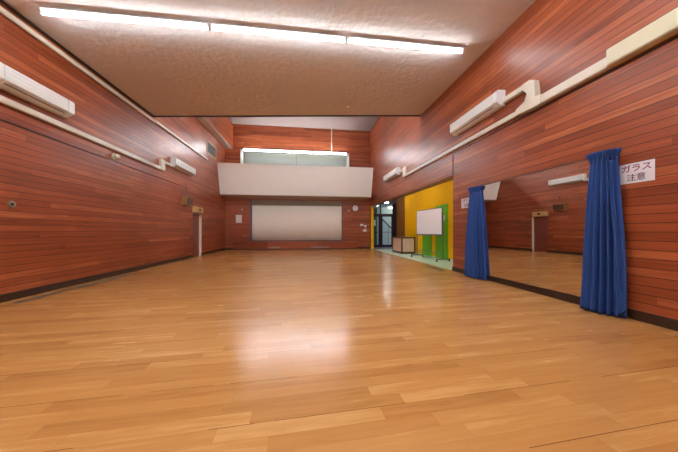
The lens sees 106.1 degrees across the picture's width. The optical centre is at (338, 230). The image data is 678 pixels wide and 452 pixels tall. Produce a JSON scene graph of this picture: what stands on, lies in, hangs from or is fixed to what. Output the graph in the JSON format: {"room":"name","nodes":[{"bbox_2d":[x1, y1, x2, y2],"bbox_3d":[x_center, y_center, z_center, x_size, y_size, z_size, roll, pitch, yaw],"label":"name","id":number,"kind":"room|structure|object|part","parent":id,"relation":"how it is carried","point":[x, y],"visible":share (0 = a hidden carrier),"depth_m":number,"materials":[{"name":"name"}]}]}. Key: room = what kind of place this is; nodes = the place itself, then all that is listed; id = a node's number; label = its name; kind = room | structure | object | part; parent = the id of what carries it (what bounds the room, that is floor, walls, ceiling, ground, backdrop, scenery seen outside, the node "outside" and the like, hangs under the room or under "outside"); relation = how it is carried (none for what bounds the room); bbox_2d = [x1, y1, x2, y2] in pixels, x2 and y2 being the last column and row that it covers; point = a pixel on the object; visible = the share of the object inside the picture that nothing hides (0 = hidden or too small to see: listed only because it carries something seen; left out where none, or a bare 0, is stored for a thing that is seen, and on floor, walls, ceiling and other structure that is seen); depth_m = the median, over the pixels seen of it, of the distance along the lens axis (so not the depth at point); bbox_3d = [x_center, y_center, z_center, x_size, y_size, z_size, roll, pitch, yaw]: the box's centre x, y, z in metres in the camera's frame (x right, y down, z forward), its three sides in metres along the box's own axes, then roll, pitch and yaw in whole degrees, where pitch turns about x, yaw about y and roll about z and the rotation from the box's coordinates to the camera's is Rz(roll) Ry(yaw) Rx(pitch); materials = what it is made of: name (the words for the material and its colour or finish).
{"room":"community hall","nodes":[
{"label":"community hall","id":0,"kind":"room"},
{"bbox_2d":[0,3,224,294],"bbox_3d":[-5.490,-2.600,5.573,0.130,7.400,18.900,0,0,-8],"label":"wall","id":1,"kind":"structure","parent":0,"point":[77,213],"depth_m":5.51,"materials":[{"name":"red wood"}]},
{"bbox_2d":[7,201,15,207],"bbox_3d":[-5.213,-0.425,4.067,0.020,0.116,0.116,0,0,-8],"label":"wall socket","id":2,"kind":"object","parent":1,"relation":"attached to","point":[11,204],"visible":1,"depth_m":4.05,"materials":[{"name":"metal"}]},
{"bbox_2d":[0,62,74,117],"bbox_3d":[-5.153,-2.348,4.307,0.203,0.328,1.300,0,0,-8],"label":"air conditioner","id":3,"kind":"object","parent":1,"relation":"attached to","point":[12,81],"visible":1,"depth_m":4.24,"materials":[{"name":"white plastic"}]},
{"bbox_2d":[7,68,64,105],"bbox_3d":[-5.054,-2.381,4.320,0.004,0.136,1.000,0,0,-8],"label":"grille","id":4,"kind":"object","parent":3,"relation":"attached to","point":[13,76],"depth_m":4.22,"materials":[{"name":"white plastic"}]},
{"bbox_2d":[0,0,154,117],"bbox_3d":[-4.940,-3.527,2.055,0.030,0.045,11.780,0,0,-8],"label":"trim","id":5,"kind":"structure","parent":1,"relation":"attached to","point":[2,2],"depth_m":4.95,"materials":[{"name":"black wood"}]},
{"bbox_2d":[0,95,171,170],"bbox_3d":[-4.978,-2.140,2.548,0.085,0.360,12.728,0,0,-8],"label":"duct","id":6,"kind":"object","parent":1,"relation":"attached to","point":[3,100],"visible":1,"depth_m":5.09,"materials":[{"name":"beige plastic"}]},
{"bbox_2d":[0,119,186,189],"bbox_3d":[-5.093,-1.661,3.132,0.012,0.122,13.955,0,0,-8],"label":"trim","id":7,"kind":"structure","parent":1,"relation":"attached to","point":[0,119],"depth_m":5.19,"materials":[{"name":"black wood"}]},
{"bbox_2d":[0,6,207,159],"bbox_3d":[-5.204,-3.390,4.184,0.070,0.100,16.030,0,0,-8],"label":"cable conduit","id":8,"kind":"object","parent":1,"relation":"attached to","point":[3,11],"visible":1,"depth_m":5.21,"materials":[{"name":"beige plastic"}]},
{"bbox_2d":[0,248,224,302],"bbox_3d":[-5.413,1.042,5.584,0.025,0.115,18.900,0,0,-8],"label":"baseboard","id":9,"kind":"structure","parent":1,"relation":"attached to","point":[29,292],"depth_m":5.28,"materials":[{"name":"brown wood"}]},
{"bbox_2d":[111,153,119,159],"bbox_3d":[-5.439,-1.820,6.236,0.145,0.150,0.150,0,0,-8],"label":"beacon","id":10,"kind":"object","parent":1,"relation":"attached to","point":[114,156],"visible":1,"depth_m":6.19,"materials":[{"name":"beige plastic"}]},
{"bbox_2d":[170,157,195,175],"bbox_3d":[-5.867,-2.397,9.659,0.203,0.328,1.600,0,0,-8],"label":"air conditioner","id":11,"kind":"object","parent":1,"relation":"attached to","point":[176,163],"visible":1,"depth_m":9.40,"materials":[{"name":"white plastic"}]},
{"bbox_3d":[-5.868,-2.397,9.659,0.200,0.325,1.340,0,0,-8],"label":"casing","id":12,"kind":"part","parent":11,"relation":"part of","materials":[{"name":"white plastic"}]},
{"bbox_2d":[181,196,193,205],"bbox_3d":[-5.897,-1.170,9.958,0.221,0.339,0.600,0,0,-8],"label":"wall speaker","id":13,"kind":"object","parent":1,"relation":"attached to","point":[185,200],"visible":1,"depth_m":9.73,"materials":[{"name":"brown wood"}]},
{"bbox_2d":[187,197,193,204],"bbox_3d":[-5.814,-1.170,9.969,0.053,0.250,0.500,0,0,-8],"label":"grille","id":14,"kind":"object","parent":13,"relation":"attached to","point":[190,200],"depth_m":9.96,"materials":[{"name":"brown wood"}]},
{"bbox_2d":[193,213,201,256],"bbox_3d":[-6.220,0.170,11.057,0.152,1.860,0.905,0,0,-8],"label":"door","id":15,"kind":"structure","parent":1,"relation":"in","point":[197,218],"depth_m":11.31,"materials":[{"name":"brown wood"}]},
{"bbox_2d":[192,206,202,213],"bbox_3d":[-6.071,-0.905,10.994,0.151,0.250,0.800,0,0,-8],"label":"sign box","id":16,"kind":"object","parent":1,"relation":"attached to","point":[195,209],"visible":1,"depth_m":10.75,"materials":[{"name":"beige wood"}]},
{"bbox_2d":[207,140,215,159],"bbox_3d":[-6.365,-4.035,12.745,0.030,0.630,1.250,0,0,-8],"label":"air vent","id":17,"kind":"object","parent":1,"relation":"in","point":[211,149],"visible":1,"depth_m":12.75,"materials":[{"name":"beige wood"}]},
{"bbox_2d":[200,117,232,147],"bbox_3d":[-5.986,-5.580,11.449,0.440,1.440,7.120,0,0,-8],"label":"wall","id":18,"kind":"structure","parent":0,"point":[223,125],"depth_m":13.42,"materials":[{"name":"red wood"}]},
{"bbox_2d":[196,117,231,148],"bbox_3d":[-5.985,-4.841,11.444,0.380,0.033,7.110,0,0,-8],"label":"trim","id":19,"kind":"structure","parent":18,"relation":"attached to","point":[203,120],"depth_m":12.39,"materials":[{"name":"brown wood"}]},
{"bbox_2d":[3,0,535,115],"bbox_3d":[-0.638,-3.978,2.629,8.710,0.845,11.780,0,0,-8],"label":"ceiling","id":20,"kind":"structure","parent":0,"point":[166,70],"depth_m":5.36,"materials":[{"name":"beige paint"}]},
{"bbox_2d":[38,7,209,30],"bbox_3d":[-3.575,-3.605,4.356,2.511,0.266,0.156,0,0,-12],"label":"fluorescent light","id":21,"kind":"object","parent":20,"relation":"attached to","point":[43,10],"visible":1,"depth_m":4.31,"materials":[{"name":"white plastic"}]},
{"bbox_2d":[210,23,345,42],"bbox_3d":[-1.096,-3.763,4.873,2.522,0.267,0.156,0,0,-12],"label":"fluorescent light","id":22,"kind":"object","parent":20,"relation":"attached to","point":[217,27],"visible":1,"depth_m":4.83,"materials":[{"name":"white plastic"}]},
{"bbox_2d":[154,115,420,116],"bbox_3d":[-1.416,-3.812,8.462,8.710,0.575,0.050,0,0,-8],"label":"trim","id":23,"kind":"structure","parent":20,"relation":"attached to","point":[228,115],"depth_m":8.48,"materials":[{"name":"brown wood"}]},
{"bbox_2d":[346,36,463,53],"bbox_3d":[1.455,-3.925,5.410,2.662,0.276,0.156,0,0,-12],"label":"fluorescent light","id":24,"kind":"object","parent":20,"relation":"attached to","point":[357,40],"visible":1,"depth_m":5.36,"materials":[{"name":"white plastic"}]},
{"bbox_2d":[217,162,372,196],"bbox_3d":[-2.289,-2.835,14.384,8.535,1.610,0.560,0,0,-8],"label":"wall","id":25,"kind":"structure","parent":0,"point":[234,178],"depth_m":14.32,"materials":[{"name":"white paint"}]},
{"bbox_2d":[243,152,346,166],"bbox_3d":[-2.707,-4.400,16.326,6.810,1.900,1.420,0,0,-8],"label":"wall","id":26,"kind":"structure","parent":0,"point":[246,155],"depth_m":16.95,"materials":[{"name":"white paint"}]},
{"bbox_2d":[220,194,370,200],"bbox_3d":[-2.380,-1.980,15.068,8.535,0.160,0.900,0,0,-8],"label":"ceiling","id":27,"kind":"structure","parent":0,"point":[226,196],"depth_m":14.97,"materials":[{"name":"white paint"}]},
{"bbox_2d":[225,124,369,247],"bbox_3d":[-2.366,-2.600,15.589,8.970,7.400,0.130,0,0,-8],"label":"wall","id":28,"kind":"structure","parent":0,"point":[355,143],"depth_m":15.55,"materials":[{"name":"red wood"}]},
{"bbox_2d":[236,215,241,222],"bbox_3d":[-5.910,-0.715,15.039,0.340,0.470,0.024,0,0,-8],"label":"notice board","id":29,"kind":"object","parent":28,"relation":"attached to","point":[238,217],"visible":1,"depth_m":15.03,"materials":[{"name":"white paper"}]},
{"bbox_2d":[240,149,348,166],"bbox_3d":[-2.679,-4.375,16.121,6.510,0.910,1.367,0,0,-8],"label":"window","id":30,"kind":"structure","parent":28,"relation":"in","point":[316,162],"depth_m":16.58,"materials":[{"name":"white plastic"}]},
{"bbox_2d":[243,148,278,151],"bbox_3d":[-4.628,-4.780,15.116,2.040,0.156,0.110,0,0,-8],"label":"fluorescent light","id":31,"kind":"object","parent":30,"relation":"attached to","point":[244,149],"visible":1,"depth_m":15.11,"materials":[{"name":"white plastic"}]},
{"bbox_2d":[248,157,342,166],"bbox_3d":[-2.778,-4.370,16.789,6.192,0.800,0.017,0,0,-8],"label":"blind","id":32,"kind":"object","parent":30,"relation":"attached to","point":[316,162],"depth_m":16.76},
{"bbox_2d":[279,150,312,153],"bbox_3d":[-2.587,-4.780,15.388,2.040,0.156,0.110,0,0,-8],"label":"fluorescent light","id":33,"kind":"object","parent":30,"relation":"attached to","point":[280,151],"visible":1,"depth_m":15.37,"materials":[{"name":"white plastic"}]},
{"bbox_2d":[313,151,346,154],"bbox_3d":[-0.545,-4.780,15.660,2.040,0.156,0.110,0,0,-8],"label":"fluorescent light","id":34,"kind":"object","parent":30,"relation":"attached to","point":[314,152],"visible":1,"depth_m":15.67,"materials":[{"name":"white plastic"}]},
{"bbox_2d":[250,200,342,240],"bbox_3d":[-2.532,-0.620,15.510,5.580,2.480,0.042,0,0,-8],"label":"trim","id":35,"kind":"structure","parent":28,"relation":"attached to","point":[250,200],"depth_m":15.38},
{"bbox_2d":[252,200,341,239],"bbox_3d":[-2.550,-0.645,15.569,5.550,2.420,0.100,0,0,-8],"label":"projection screen","id":36,"kind":"object","parent":28,"relation":"hanging from","point":[271,219],"visible":1,"depth_m":15.59,"materials":[{"name":"white fabric"}]},
{"bbox_2d":[225,247,369,249],"bbox_3d":[-2.356,1.050,15.512,8.710,0.100,0.025,0,0,-8],"label":"baseboard","id":37,"kind":"structure","parent":28,"relation":"attached to","point":[357,247],"depth_m":15.98,"materials":[{"name":"brown wood"}]},
{"bbox_2d":[229,117,378,130],"bbox_3d":[-1.882,-6.350,11.961,8.970,0.100,7.450,0,0,-8],"label":"ceiling","id":38,"kind":"structure","parent":0,"point":[340,123],"depth_m":14.81,"materials":[{"name":"white paint"}]},
{"bbox_2d":[0,244,677,451],"bbox_3d":[0.466,1.150,8.723,12.770,0.100,23.830,0,0,-8],"label":"floor","id":39,"kind":"structure","parent":0,"point":[367,349],"depth_m":2.10,"materials":[{"name":"brown wood"}]},
{"bbox_2d":[14,274,132,302],"bbox_3d":[-5.098,1.097,5.171,0.100,0.006,2.600,0,0,-8],"label":"floor vent","id":40,"kind":"object","parent":39,"relation":"in","point":[128,274],"visible":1,"depth_m":4.70,"materials":[{"name":"metal"}]},
{"bbox_2d":[233,241,356,249],"bbox_3d":[-2.524,0.875,15.335,7.330,0.450,0.328,0,0,-8],"label":"plinth","id":41,"kind":"object","parent":39,"relation":"on","point":[336,244],"visible":1,"depth_m":15.17,"materials":[{"name":"red wood"}]},
{"bbox_2d":[392,237,415,253],"bbox_3d":[3.242,0.700,12.876,0.730,0.800,1.330,0,0,-8],"label":"crate","id":42,"kind":"object","parent":39,"relation":"on","point":[402,245],"depth_m":12.28,"materials":[{"name":"brown wood"}]},
{"bbox_3d":[2.930,0.680,12.845,0.015,0.640,1.170,0,0,-8],"label":"panel","id":43,"kind":"part","parent":42,"relation":"part of","materials":[{"name":"laminate"}]},
{"bbox_3d":[3.332,0.680,12.271,0.570,0.640,0.015,0,0,-8],"label":"panel","id":44,"kind":"part","parent":42,"relation":"part of","materials":[{"name":"laminate"}]},
{"bbox_2d":[411,207,449,261],"bbox_3d":[3.522,0.122,9.978,0.582,1.954,1.770,0,0,-14],"label":"whiteboard","id":45,"kind":"object","parent":39,"relation":"on","point":[429,221],"visible":1,"depth_m":9.77,"materials":[{"name":"plastic"}]},
{"bbox_3d":[3.506,-0.355,9.974,0.037,1.000,1.690,0,0,-14],"label":"board frame","id":46,"kind":"part","parent":45,"relation":"part of","materials":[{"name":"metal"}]},
{"bbox_3d":[3.729,0.175,9.138,0.036,1.650,0.036,0,0,-14],"label":"post","id":47,"kind":"part","parent":45,"relation":"part of","materials":[{"name":"metal"}]},
{"bbox_2d":[425,266,445,270],"bbox_3d":[2.815,1.097,7.488,0.160,0.006,0.900,0,0,-8],"label":"floor vent","id":48,"kind":"object","parent":39,"relation":"in","point":[425,266],"visible":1,"depth_m":7.45,"materials":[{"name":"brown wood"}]},
{"bbox_2d":[374,177,452,208],"bbox_3d":[4.318,-1.900,13.388,3.900,0.100,15.400,0,0,-8],"label":"ceiling","id":49,"kind":"structure","parent":0,"point":[393,201],"depth_m":13.67,"materials":[{"name":"white paint"}]},
{"bbox_2d":[397,180,452,259],"bbox_3d":[4.038,-0.375,10.274,0.120,2.950,9.300,0,0,-8],"label":"wall","id":50,"kind":"structure","parent":0,"point":[441,194],"depth_m":11.70,"materials":[{"name":"yellow paint"}]},
{"bbox_2d":[422,235,431,256],"bbox_3d":[3.817,0.180,11.137,0.090,1.800,0.830,0,0,-8],"label":"door","id":51,"kind":"structure","parent":50,"relation":"in","point":[426,239],"depth_m":11.07,"materials":[{"name":"green paint"}]},
{"bbox_3d":[3.828,0.175,11.139,0.006,1.450,0.630,0,0,-8],"label":"panel","id":52,"kind":"part","parent":51,"relation":"part of","materials":[{"name":"green paint"}]},
{"bbox_2d":[435,204,447,258],"bbox_3d":[3.973,0.030,9.963,0.090,2.100,0.880,0,0,-8],"label":"partition panel","id":53,"kind":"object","parent":50,"relation":"in","point":[438,239],"depth_m":9.72,"materials":[{"name":"green paint"}]},
{"bbox_3d":[3.985,0.025,9.964,0.006,1.750,0.680,0,0,-8],"label":"panel","id":54,"kind":"part","parent":53,"relation":"part of","materials":[{"name":"green paint"}]},
{"bbox_2d":[370,0,677,319],"bbox_3d":[3.273,-2.600,6.742,0.130,7.400,18.900,0,0,-8],"label":"wall","id":55,"kind":"structure","parent":0,"point":[633,108],"depth_m":3.94,"materials":[{"name":"red wood"}]},
{"bbox_2d":[371,206,373,248],"bbox_3d":[2.640,-0.220,11.477,0.152,2.640,8.865,0,0,-8],"label":"trim","id":56,"kind":"structure","parent":55,"relation":"attached to","point":[372,207],"depth_m":15.74,"materials":[{"name":"yellow paint"}]},
{"bbox_2d":[383,167,400,182],"bbox_3d":[2.427,-2.578,11.825,0.203,0.328,1.800,0,0,-8],"label":"air conditioner","id":57,"kind":"object","parent":55,"relation":"attached to","point":[394,173],"visible":0.98,"depth_m":11.51,"materials":[{"name":"white plastic"}]},
{"bbox_3d":[2.428,-2.578,11.825,0.200,0.325,1.540,0,0,-8],"label":"casing","id":58,"kind":"part","parent":57,"relation":"part of","materials":[{"name":"white plastic"}]},
{"bbox_2d":[461,198,468,208],"bbox_3d":[3.236,-0.715,6.505,0.006,0.250,0.380,0,0,-8],"label":"caution sign","id":59,"kind":"object","parent":55,"relation":"attached to","point":[464,202],"visible":0.84,"depth_m":6.56,"materials":[{"name":"paper"}]},
{"bbox_2d":[464,186,486,279],"bbox_3d":[3.188,0.030,5.989,0.237,2.128,0.711,0,0,-8],"label":"curtain","id":60,"kind":"object","parent":55,"relation":"hanging from","point":[475,255],"visible":1,"depth_m":5.89,"materials":[{"name":"fabric"}]},
{"bbox_2d":[450,90,504,135],"bbox_3d":[3.197,-2.723,6.046,0.203,0.328,1.700,0,0,-8],"label":"air conditioner","id":61,"kind":"object","parent":55,"relation":"attached to","point":[493,103],"visible":0.99,"depth_m":5.77,"materials":[{"name":"white plastic"}]},
{"bbox_2d":[370,247,677,330],"bbox_3d":[3.196,1.042,6.731,0.025,0.115,18.900,0,0,-8],"label":"baseboard","id":62,"kind":"structure","parent":55,"relation":"attached to","point":[664,322],"depth_m":3.83,"materials":[{"name":"brown wood"}]},
{"bbox_2d":[481,159,589,297],"bbox_3d":[3.429,-0.025,4.805,0.072,2.040,2.620,0,0,-8],"label":"wall mirror","id":63,"kind":"object","parent":55,"relation":"attached to","point":[534,222],"visible":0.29,"depth_m":4.43,"materials":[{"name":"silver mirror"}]},
{"bbox_3d":[3.430,-1.038,4.806,0.070,0.014,2.620,0,0,-8],"label":"rail","id":64,"kind":"part","parent":63,"relation":"part of","materials":[{"name":"brown wood"}]},
{"bbox_3d":[3.429,0.986,4.805,0.072,0.019,2.620,0,0,-8],"label":"rail","id":65,"kind":"part","parent":63,"relation":"part of","materials":[{"name":"brown wood"}]},
{"bbox_2d":[399,7,677,177],"bbox_3d":[3.481,-2.433,4.156,0.140,0.535,13.678,0,0,-8],"label":"duct","id":66,"kind":"object","parent":55,"relation":"attached to","point":[665,27],"visible":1,"depth_m":3.58,"materials":[{"name":"beige plastic"}]},
{"bbox_2d":[452,36,677,175],"bbox_3d":[3.803,-1.843,2.225,0.012,0.607,9.805,0,0,-8],"label":"trim","id":67,"kind":"structure","parent":55,"relation":"attached to","point":[676,37],"depth_m":3.76,"materials":[{"name":"black wood"}]},
{"bbox_2d":[580,148,626,317],"bbox_3d":[3.520,0.015,3.412,0.260,2.158,0.537,0,0,-8],"label":"curtain","id":68,"kind":"object","parent":55,"relation":"hanging from","point":[604,273],"visible":1,"depth_m":3.35,"materials":[{"name":"fabric"}]},
{"bbox_2d":[619,159,654,184],"bbox_3d":[3.679,-0.725,3.182,0.006,0.250,0.385,0,0,-8],"label":"caution sign","id":69,"kind":"object","parent":55,"relation":"attached to","point":[641,171],"visible":1,"depth_m":3.15,"materials":[{"name":"paper"}]},
{"bbox_3d":[3.785,-0.375,11.602,2.430,2.950,12.000,0,0,-8],"label":"wall","id":70,"kind":"structure","parent":0,"visible":0},
{"bbox_2d":[374,204,396,246],"bbox_3d":[3.019,-0.375,17.383,2.220,2.950,0.138,0,0,-8],"label":"door","id":71,"kind":"structure","parent":70,"relation":"in","point":[382,216],"depth_m":17.45,"materials":[{"name":"black metal"}]},
{"bbox_2d":[374,215,379,246],"bbox_3d":[2.397,-0.380,17.284,0.790,2.940,0.108,0,0,-8],"label":"door","id":72,"kind":"structure","parent":71,"relation":"attached to","point":[378,216],"depth_m":17.35,"materials":[{"name":"black metal"}]},
{"label":"outside","id":73,"kind":"structure","parent":0,"visible":0},
{"bbox_2d":[374,209,376,243],"bbox_3d":[3.469,-1.150,19.378,4.000,4.500,3.500,0,0,-8],"label":"wall","id":74,"kind":"structure","parent":73,"point":[375,210],"depth_m":20.98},
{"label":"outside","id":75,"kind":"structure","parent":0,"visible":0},
{"bbox_2d":[377,207,391,244],"bbox_3d":[4.122,-1.000,19.970,2.350,4.200,0.100,0,0,-8],"label":"window","id":76,"kind":"structure","parent":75,"point":[384,210],"depth_m":19.85,"materials":[{"name":"clear glass"}]}
]}

